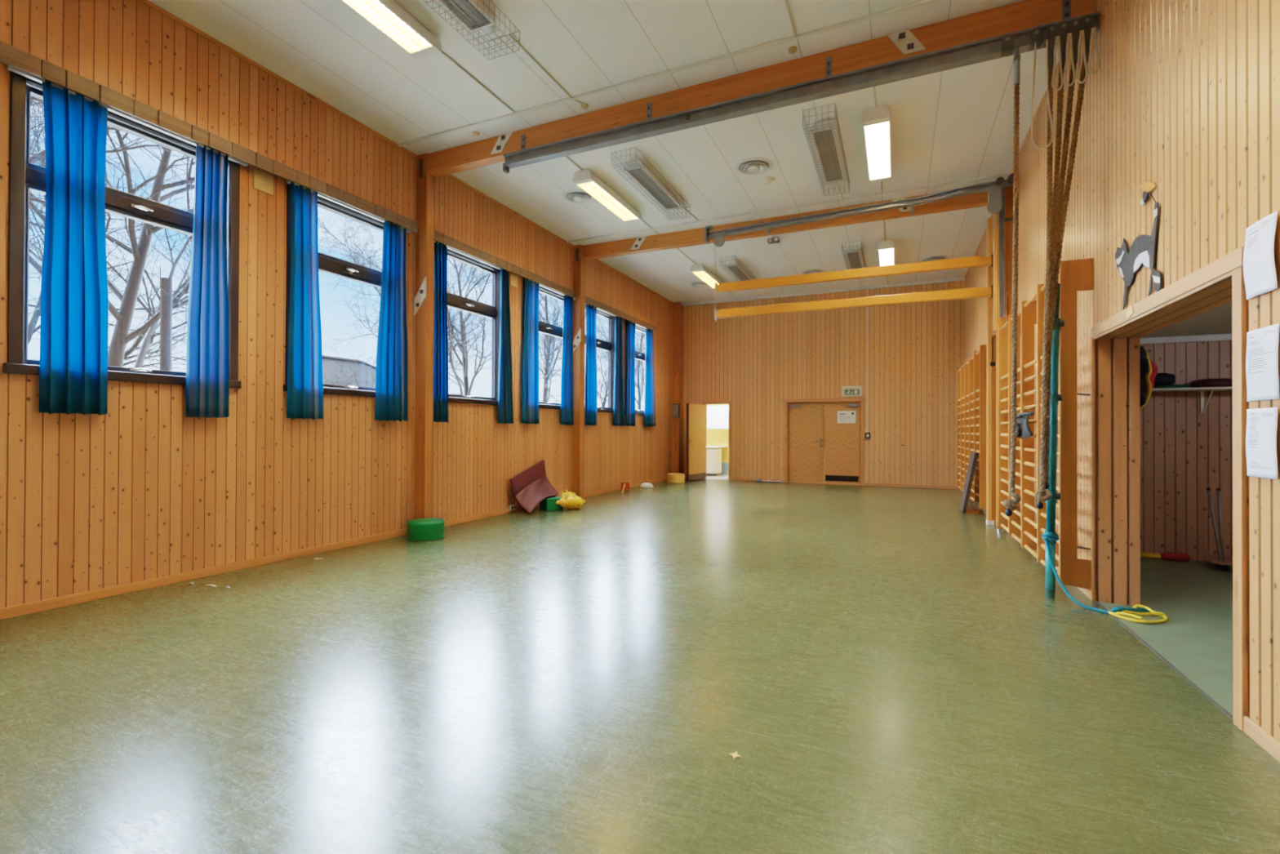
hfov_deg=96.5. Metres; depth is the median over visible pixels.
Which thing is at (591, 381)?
curtain
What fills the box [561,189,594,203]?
ceiling vent
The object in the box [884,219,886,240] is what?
cable
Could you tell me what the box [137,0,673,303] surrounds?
trim
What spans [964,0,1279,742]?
wall
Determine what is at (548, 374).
bare tree
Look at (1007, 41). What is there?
rope
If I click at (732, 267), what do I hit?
heater
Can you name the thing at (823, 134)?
heater
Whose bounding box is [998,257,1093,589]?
wall bars
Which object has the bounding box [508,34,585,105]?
cable
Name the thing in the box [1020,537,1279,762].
baseboard
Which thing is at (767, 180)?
smoke detector
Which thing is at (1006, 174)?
trim
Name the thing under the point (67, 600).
baseboard
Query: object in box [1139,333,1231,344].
trim
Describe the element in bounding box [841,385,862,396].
exit sign
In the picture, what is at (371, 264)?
bare tree
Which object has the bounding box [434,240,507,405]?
window
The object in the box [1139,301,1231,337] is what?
ceiling
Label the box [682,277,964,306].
trim
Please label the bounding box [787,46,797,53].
button
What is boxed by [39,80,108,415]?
curtain
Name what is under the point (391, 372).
curtain
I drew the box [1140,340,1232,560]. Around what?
wall
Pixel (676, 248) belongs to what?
cable
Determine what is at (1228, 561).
board
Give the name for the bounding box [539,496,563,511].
foam block
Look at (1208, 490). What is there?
tube
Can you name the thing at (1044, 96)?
trim
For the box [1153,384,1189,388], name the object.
disc
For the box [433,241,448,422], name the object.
curtain
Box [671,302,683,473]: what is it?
column
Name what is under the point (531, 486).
mat
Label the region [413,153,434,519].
column
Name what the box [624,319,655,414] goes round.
window
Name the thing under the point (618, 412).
curtain
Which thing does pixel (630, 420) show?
curtain
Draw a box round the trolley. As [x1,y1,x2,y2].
[1028,26,1048,50]
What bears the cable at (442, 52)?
attached to the ceiling at (957, 124)
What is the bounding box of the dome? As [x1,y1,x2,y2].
[640,482,653,488]
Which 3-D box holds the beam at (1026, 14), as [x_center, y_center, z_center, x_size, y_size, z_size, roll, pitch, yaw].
[0.448,-3.312,5.847,6.770,0.240,0.178,0,0,24]
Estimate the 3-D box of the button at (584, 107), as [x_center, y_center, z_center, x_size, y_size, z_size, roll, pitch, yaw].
[-0.592,-3.424,6.106,0.084,0.020,0.084,0,0,24]
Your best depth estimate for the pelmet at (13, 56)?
4.74 m
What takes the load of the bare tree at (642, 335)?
on the ground
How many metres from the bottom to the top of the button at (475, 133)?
0.020 m
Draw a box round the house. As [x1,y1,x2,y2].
[322,354,376,387]
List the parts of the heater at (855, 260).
plate, element plate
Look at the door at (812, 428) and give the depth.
14.19 m
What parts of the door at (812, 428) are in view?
handle, kick plate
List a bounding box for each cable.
[440,51,515,113]
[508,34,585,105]
[564,155,582,170]
[641,219,658,235]
[675,248,696,264]
[681,206,699,222]
[784,0,795,37]
[866,289,867,428]
[873,86,877,108]
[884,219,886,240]
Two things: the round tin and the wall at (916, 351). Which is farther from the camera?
the wall at (916, 351)
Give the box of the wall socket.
[508,504,515,510]
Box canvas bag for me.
[1016,411,1034,438]
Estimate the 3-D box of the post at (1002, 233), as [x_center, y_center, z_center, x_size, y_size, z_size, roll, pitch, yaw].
[4.682,-0.846,7.322,0.255,4.420,0.135,0,0,24]
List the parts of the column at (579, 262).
steel plate, joint plate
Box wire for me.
[714,245,716,308]
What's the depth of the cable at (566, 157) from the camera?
7.40 m
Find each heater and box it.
[422,0,519,60]
[611,146,690,220]
[719,255,755,281]
[802,102,849,195]
[841,240,866,269]
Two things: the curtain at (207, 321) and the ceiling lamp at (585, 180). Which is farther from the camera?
the ceiling lamp at (585, 180)
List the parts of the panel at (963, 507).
foot rail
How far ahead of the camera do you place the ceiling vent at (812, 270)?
12.34 m
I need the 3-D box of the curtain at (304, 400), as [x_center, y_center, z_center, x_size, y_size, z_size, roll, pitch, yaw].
[-3.389,-1.254,5.804,0.076,2.356,0.357,0,0,24]
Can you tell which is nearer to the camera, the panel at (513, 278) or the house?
the panel at (513, 278)
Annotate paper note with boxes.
[1243,210,1277,300]
[1245,323,1279,401]
[1245,407,1277,479]
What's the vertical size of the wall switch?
0.267 m
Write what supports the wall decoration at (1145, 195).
attached to the wall at (1183, 98)
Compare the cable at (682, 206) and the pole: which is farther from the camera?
the cable at (682, 206)
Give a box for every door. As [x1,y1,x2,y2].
[685,400,732,480]
[782,397,866,485]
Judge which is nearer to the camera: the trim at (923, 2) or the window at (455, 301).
the trim at (923, 2)
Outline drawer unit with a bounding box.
[706,448,721,475]
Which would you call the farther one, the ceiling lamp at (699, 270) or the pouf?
the ceiling lamp at (699, 270)
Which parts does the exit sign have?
sign panel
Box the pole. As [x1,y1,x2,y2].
[1044,283,1064,599]
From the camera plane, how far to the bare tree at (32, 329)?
13.12 m
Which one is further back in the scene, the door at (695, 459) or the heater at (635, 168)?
the door at (695, 459)
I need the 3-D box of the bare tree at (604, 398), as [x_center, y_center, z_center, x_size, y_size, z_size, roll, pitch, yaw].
[-1.711,-4.651,47.892,7.357,13.106,7.782,0,0,-11]
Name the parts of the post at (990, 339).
knob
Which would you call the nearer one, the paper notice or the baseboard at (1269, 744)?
the baseboard at (1269, 744)
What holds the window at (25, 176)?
in the wall at (143, 489)
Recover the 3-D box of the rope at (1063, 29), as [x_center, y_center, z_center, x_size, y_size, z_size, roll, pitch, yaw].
[3.196,-1.305,4.372,0.208,3.570,0.102,0,0,24]
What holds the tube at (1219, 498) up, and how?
on the board
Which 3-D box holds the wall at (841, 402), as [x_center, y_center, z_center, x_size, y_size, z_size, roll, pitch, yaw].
[4.653,0.184,14.475,2.500,2.450,0.420,0,0,24]
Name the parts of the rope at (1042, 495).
long cord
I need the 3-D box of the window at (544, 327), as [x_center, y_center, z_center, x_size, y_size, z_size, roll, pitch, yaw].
[-1.625,-1.381,9.996,0.225,2.125,1.555,0,0,24]
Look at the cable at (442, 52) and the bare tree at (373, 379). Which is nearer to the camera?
the cable at (442, 52)
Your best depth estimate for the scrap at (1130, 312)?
3.66 m
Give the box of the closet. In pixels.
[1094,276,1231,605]
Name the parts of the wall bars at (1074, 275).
fixing rod, fixing rod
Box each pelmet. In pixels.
[0,40,417,232]
[434,230,574,297]
[585,295,656,331]
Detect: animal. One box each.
[555,495,585,509]
[560,489,576,497]
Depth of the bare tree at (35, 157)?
8.01 m
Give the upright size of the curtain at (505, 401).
2.356 m
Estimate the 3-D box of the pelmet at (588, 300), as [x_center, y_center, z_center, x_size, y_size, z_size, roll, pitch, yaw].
[-0.393,-2.432,12.512,0.125,0.127,3.580,0,0,24]
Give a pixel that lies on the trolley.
(1036, 34)
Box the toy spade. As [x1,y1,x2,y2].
[621,482,630,493]
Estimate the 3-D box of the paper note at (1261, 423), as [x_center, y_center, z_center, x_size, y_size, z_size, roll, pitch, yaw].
[2.575,0.066,2.373,0.013,0.287,0.224,0,0,24]
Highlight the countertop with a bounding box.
[706,445,727,448]
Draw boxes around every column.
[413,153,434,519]
[572,244,585,499]
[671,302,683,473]
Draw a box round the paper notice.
[837,410,855,422]
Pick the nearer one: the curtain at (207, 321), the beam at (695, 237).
the curtain at (207, 321)
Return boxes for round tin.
[1142,373,1175,386]
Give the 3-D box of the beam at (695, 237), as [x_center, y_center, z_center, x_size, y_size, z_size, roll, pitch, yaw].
[2.045,-3.283,9.394,6.770,0.240,0.178,0,0,24]
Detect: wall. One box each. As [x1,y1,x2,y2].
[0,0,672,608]
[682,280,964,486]
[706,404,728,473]
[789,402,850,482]
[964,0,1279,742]
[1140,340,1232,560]
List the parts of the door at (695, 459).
kick plate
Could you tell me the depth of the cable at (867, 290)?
13.74 m
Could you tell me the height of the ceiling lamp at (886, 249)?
0.138 m
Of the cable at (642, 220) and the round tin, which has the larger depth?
the cable at (642, 220)
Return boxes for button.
[472,131,479,136]
[580,103,588,109]
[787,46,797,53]
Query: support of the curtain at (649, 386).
hanging from the window at (638, 355)
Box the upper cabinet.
[706,405,728,428]
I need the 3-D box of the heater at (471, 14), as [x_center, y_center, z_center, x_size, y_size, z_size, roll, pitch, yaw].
[-1.612,-3.364,4.109,0.335,0.173,2.025,0,0,24]
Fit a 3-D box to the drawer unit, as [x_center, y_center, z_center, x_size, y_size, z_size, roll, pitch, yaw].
[2.144,1.023,16.810,0.370,0.779,0.570,0,0,24]
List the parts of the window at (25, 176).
sash, sash, sill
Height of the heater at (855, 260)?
0.173 m
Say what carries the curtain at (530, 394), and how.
hanging from the window at (544, 327)
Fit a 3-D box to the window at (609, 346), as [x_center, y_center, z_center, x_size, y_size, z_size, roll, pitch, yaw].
[-0.870,-1.367,11.674,0.225,2.125,1.555,0,0,24]
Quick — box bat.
[1140,551,1190,561]
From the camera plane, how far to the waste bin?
17.18 m
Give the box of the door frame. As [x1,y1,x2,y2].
[1088,245,1247,731]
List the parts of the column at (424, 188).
joint plate, steel plate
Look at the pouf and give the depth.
6.70 m
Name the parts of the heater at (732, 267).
plate, element plate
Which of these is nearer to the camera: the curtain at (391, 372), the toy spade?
the curtain at (391, 372)
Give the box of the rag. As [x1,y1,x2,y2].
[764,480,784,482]
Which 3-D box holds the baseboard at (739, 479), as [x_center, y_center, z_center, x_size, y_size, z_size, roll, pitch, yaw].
[4.865,1.374,13.988,5.390,0.065,0.016,0,0,24]
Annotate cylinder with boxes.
[666,473,684,483]
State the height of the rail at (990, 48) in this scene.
0.430 m
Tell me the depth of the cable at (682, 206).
9.14 m
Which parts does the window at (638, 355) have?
sill, frame, sash, sash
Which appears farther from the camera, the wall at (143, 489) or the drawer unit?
the drawer unit
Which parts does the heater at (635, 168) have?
plate, element plate, plate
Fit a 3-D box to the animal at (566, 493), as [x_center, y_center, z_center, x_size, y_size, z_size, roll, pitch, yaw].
[-1.199,1.202,9.727,0.227,0.297,0.441,0,0,24]
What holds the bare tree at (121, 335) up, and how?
on the ground
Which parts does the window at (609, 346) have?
sash, sash, sill, frame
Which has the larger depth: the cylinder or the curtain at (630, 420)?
the cylinder
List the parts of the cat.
hind leg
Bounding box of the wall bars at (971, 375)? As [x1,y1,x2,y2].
[956,344,986,509]
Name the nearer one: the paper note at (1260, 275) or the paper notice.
the paper note at (1260, 275)
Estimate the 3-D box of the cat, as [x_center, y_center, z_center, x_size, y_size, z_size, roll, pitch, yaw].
[3.132,-1.042,3.608,0.009,0.525,0.743,0,0,24]
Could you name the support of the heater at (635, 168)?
attached to the ceiling at (957, 124)
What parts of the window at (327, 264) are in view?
sill, sash, sash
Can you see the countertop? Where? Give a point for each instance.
(707, 446)
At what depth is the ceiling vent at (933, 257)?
11.39 m
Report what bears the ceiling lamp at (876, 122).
attached to the ceiling at (957, 124)
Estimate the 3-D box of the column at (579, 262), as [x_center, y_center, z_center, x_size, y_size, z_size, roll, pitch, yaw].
[-1.159,-1.022,10.754,0.195,4.770,0.196,0,0,24]
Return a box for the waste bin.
[721,462,728,474]
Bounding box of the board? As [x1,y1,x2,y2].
[1203,555,1232,570]
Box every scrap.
[728,751,742,759]
[1125,304,1133,318]
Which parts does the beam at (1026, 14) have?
joint plate, joint plate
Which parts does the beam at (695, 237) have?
joint plate, joint plate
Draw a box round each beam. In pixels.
[427,0,1095,177]
[582,191,988,260]
[714,253,993,295]
[714,285,993,321]
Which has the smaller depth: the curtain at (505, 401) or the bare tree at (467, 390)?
the curtain at (505, 401)
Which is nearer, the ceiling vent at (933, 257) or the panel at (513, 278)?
the panel at (513, 278)
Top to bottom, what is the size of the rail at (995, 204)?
0.515 m
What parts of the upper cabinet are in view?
cupboard door, cupboard door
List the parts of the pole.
clamp knob, clamp knob, clamp knob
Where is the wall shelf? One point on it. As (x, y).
(1202, 389)
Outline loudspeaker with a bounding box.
[672,403,679,417]
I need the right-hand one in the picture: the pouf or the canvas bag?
the canvas bag
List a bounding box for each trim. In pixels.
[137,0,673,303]
[397,0,942,146]
[566,173,1009,242]
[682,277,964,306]
[964,42,1070,278]
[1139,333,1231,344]
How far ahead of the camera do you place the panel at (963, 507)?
9.09 m
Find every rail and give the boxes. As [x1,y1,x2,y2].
[502,0,1100,173]
[704,173,1013,247]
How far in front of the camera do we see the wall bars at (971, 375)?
10.21 m
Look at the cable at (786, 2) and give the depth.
4.78 m
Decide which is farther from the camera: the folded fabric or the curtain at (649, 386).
the curtain at (649, 386)
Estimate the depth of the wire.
9.20 m
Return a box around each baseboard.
[0,476,666,619]
[731,478,959,488]
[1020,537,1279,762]
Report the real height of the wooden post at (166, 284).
4.800 m
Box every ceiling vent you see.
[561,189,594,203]
[688,281,708,287]
[734,157,773,175]
[801,268,825,274]
[920,255,947,262]
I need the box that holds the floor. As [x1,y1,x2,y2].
[0,473,1279,853]
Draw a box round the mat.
[509,459,558,514]
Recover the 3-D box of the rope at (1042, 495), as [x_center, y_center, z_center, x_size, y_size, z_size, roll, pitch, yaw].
[3.120,-1.230,4.388,0.189,3.720,0.129,0,0,5]
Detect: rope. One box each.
[1000,34,1021,516]
[1031,23,1063,509]
[1038,17,1088,471]
[1041,533,1153,613]
[1044,21,1075,489]
[1048,15,1100,466]
[1108,604,1168,623]
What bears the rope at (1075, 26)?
hanging from the rail at (990, 48)
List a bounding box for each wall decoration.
[1138,181,1156,191]
[1140,191,1155,205]
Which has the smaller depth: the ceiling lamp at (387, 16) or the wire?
the ceiling lamp at (387, 16)
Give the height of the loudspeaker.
0.370 m
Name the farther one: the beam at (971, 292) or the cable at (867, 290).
the cable at (867, 290)
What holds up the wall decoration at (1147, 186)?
attached to the wall at (1183, 98)
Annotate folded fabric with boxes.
[1139,344,1157,408]
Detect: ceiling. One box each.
[148,0,1058,303]
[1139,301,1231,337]
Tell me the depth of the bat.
5.79 m
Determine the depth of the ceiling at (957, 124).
6.07 m
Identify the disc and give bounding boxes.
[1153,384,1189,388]
[1189,377,1232,387]
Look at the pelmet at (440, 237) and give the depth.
8.54 m
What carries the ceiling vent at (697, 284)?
in the ceiling at (957, 124)
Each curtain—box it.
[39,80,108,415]
[186,142,228,417]
[286,181,323,419]
[374,220,408,421]
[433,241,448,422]
[497,268,513,423]
[521,278,538,424]
[560,294,573,424]
[584,303,597,425]
[613,315,624,426]
[625,320,635,426]
[644,328,655,426]
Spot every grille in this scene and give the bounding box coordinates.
[672,404,678,416]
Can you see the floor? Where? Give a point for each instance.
(888, 669)
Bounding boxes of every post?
[160,277,172,370]
[986,217,995,524]
[993,186,1013,533]
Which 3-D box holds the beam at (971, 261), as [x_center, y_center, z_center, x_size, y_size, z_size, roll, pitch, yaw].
[2.967,-2.221,8.443,3.855,0.200,0.080,0,0,24]
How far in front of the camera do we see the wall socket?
8.95 m
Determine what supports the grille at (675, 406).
attached to the loudspeaker
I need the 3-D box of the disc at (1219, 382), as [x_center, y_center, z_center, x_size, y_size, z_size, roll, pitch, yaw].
[5.673,-0.430,5.658,0.340,0.085,0.340,0,0,24]
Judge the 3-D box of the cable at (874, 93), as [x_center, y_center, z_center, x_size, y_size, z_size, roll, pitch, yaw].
[2.326,-3.417,5.670,0.027,0.017,1.000,0,0,24]
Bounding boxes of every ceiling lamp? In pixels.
[340,0,441,60]
[572,168,641,222]
[690,263,722,288]
[862,105,891,182]
[877,240,894,266]
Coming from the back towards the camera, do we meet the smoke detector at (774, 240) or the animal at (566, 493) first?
the smoke detector at (774, 240)
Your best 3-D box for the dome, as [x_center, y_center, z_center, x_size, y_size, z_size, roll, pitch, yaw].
[0.155,1.331,13.135,0.310,0.105,0.308,0,0,24]
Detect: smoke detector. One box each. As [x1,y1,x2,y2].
[763,177,775,184]
[767,236,779,244]
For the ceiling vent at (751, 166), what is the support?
in the ceiling at (957, 124)
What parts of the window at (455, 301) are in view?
sash, sash, sill, frame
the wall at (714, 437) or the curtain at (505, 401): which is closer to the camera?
the curtain at (505, 401)
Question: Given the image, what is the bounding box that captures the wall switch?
[862,428,870,439]
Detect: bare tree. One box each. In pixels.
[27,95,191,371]
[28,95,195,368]
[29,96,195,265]
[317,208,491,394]
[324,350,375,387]
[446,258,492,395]
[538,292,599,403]
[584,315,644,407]
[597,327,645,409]
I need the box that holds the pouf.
[406,517,444,541]
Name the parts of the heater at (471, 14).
element plate, plate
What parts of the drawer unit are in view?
drawer, drawer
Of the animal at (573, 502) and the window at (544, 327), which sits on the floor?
the animal at (573, 502)
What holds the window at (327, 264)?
in the wall at (143, 489)
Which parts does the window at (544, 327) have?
frame, sill, sash, sash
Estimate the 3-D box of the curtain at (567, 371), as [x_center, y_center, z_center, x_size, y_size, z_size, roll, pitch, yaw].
[-1.322,-1.217,10.397,0.077,2.356,0.392,0,0,24]
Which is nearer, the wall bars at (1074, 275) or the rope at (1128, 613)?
the rope at (1128, 613)
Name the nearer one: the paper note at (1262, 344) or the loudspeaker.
the paper note at (1262, 344)
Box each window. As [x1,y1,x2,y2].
[2,64,248,388]
[283,179,411,397]
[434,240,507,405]
[522,277,575,409]
[584,302,617,413]
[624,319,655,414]
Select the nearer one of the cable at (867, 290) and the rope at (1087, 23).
the rope at (1087, 23)
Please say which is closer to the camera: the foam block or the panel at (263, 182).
the panel at (263, 182)
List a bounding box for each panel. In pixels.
[253,168,273,195]
[509,273,517,288]
[959,451,978,514]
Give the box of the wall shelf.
[1151,386,1232,413]
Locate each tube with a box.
[1206,488,1222,560]
[1216,488,1224,559]
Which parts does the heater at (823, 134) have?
plate, element plate, plate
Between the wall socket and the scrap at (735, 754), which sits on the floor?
the scrap at (735, 754)
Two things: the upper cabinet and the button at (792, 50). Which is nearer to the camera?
the button at (792, 50)
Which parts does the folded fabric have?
black panel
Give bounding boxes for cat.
[1115,202,1161,310]
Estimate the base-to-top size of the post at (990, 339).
4.300 m
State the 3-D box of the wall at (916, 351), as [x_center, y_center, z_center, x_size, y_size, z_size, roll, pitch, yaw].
[4.197,-0.978,14.398,6.950,4.770,0.148,0,0,24]

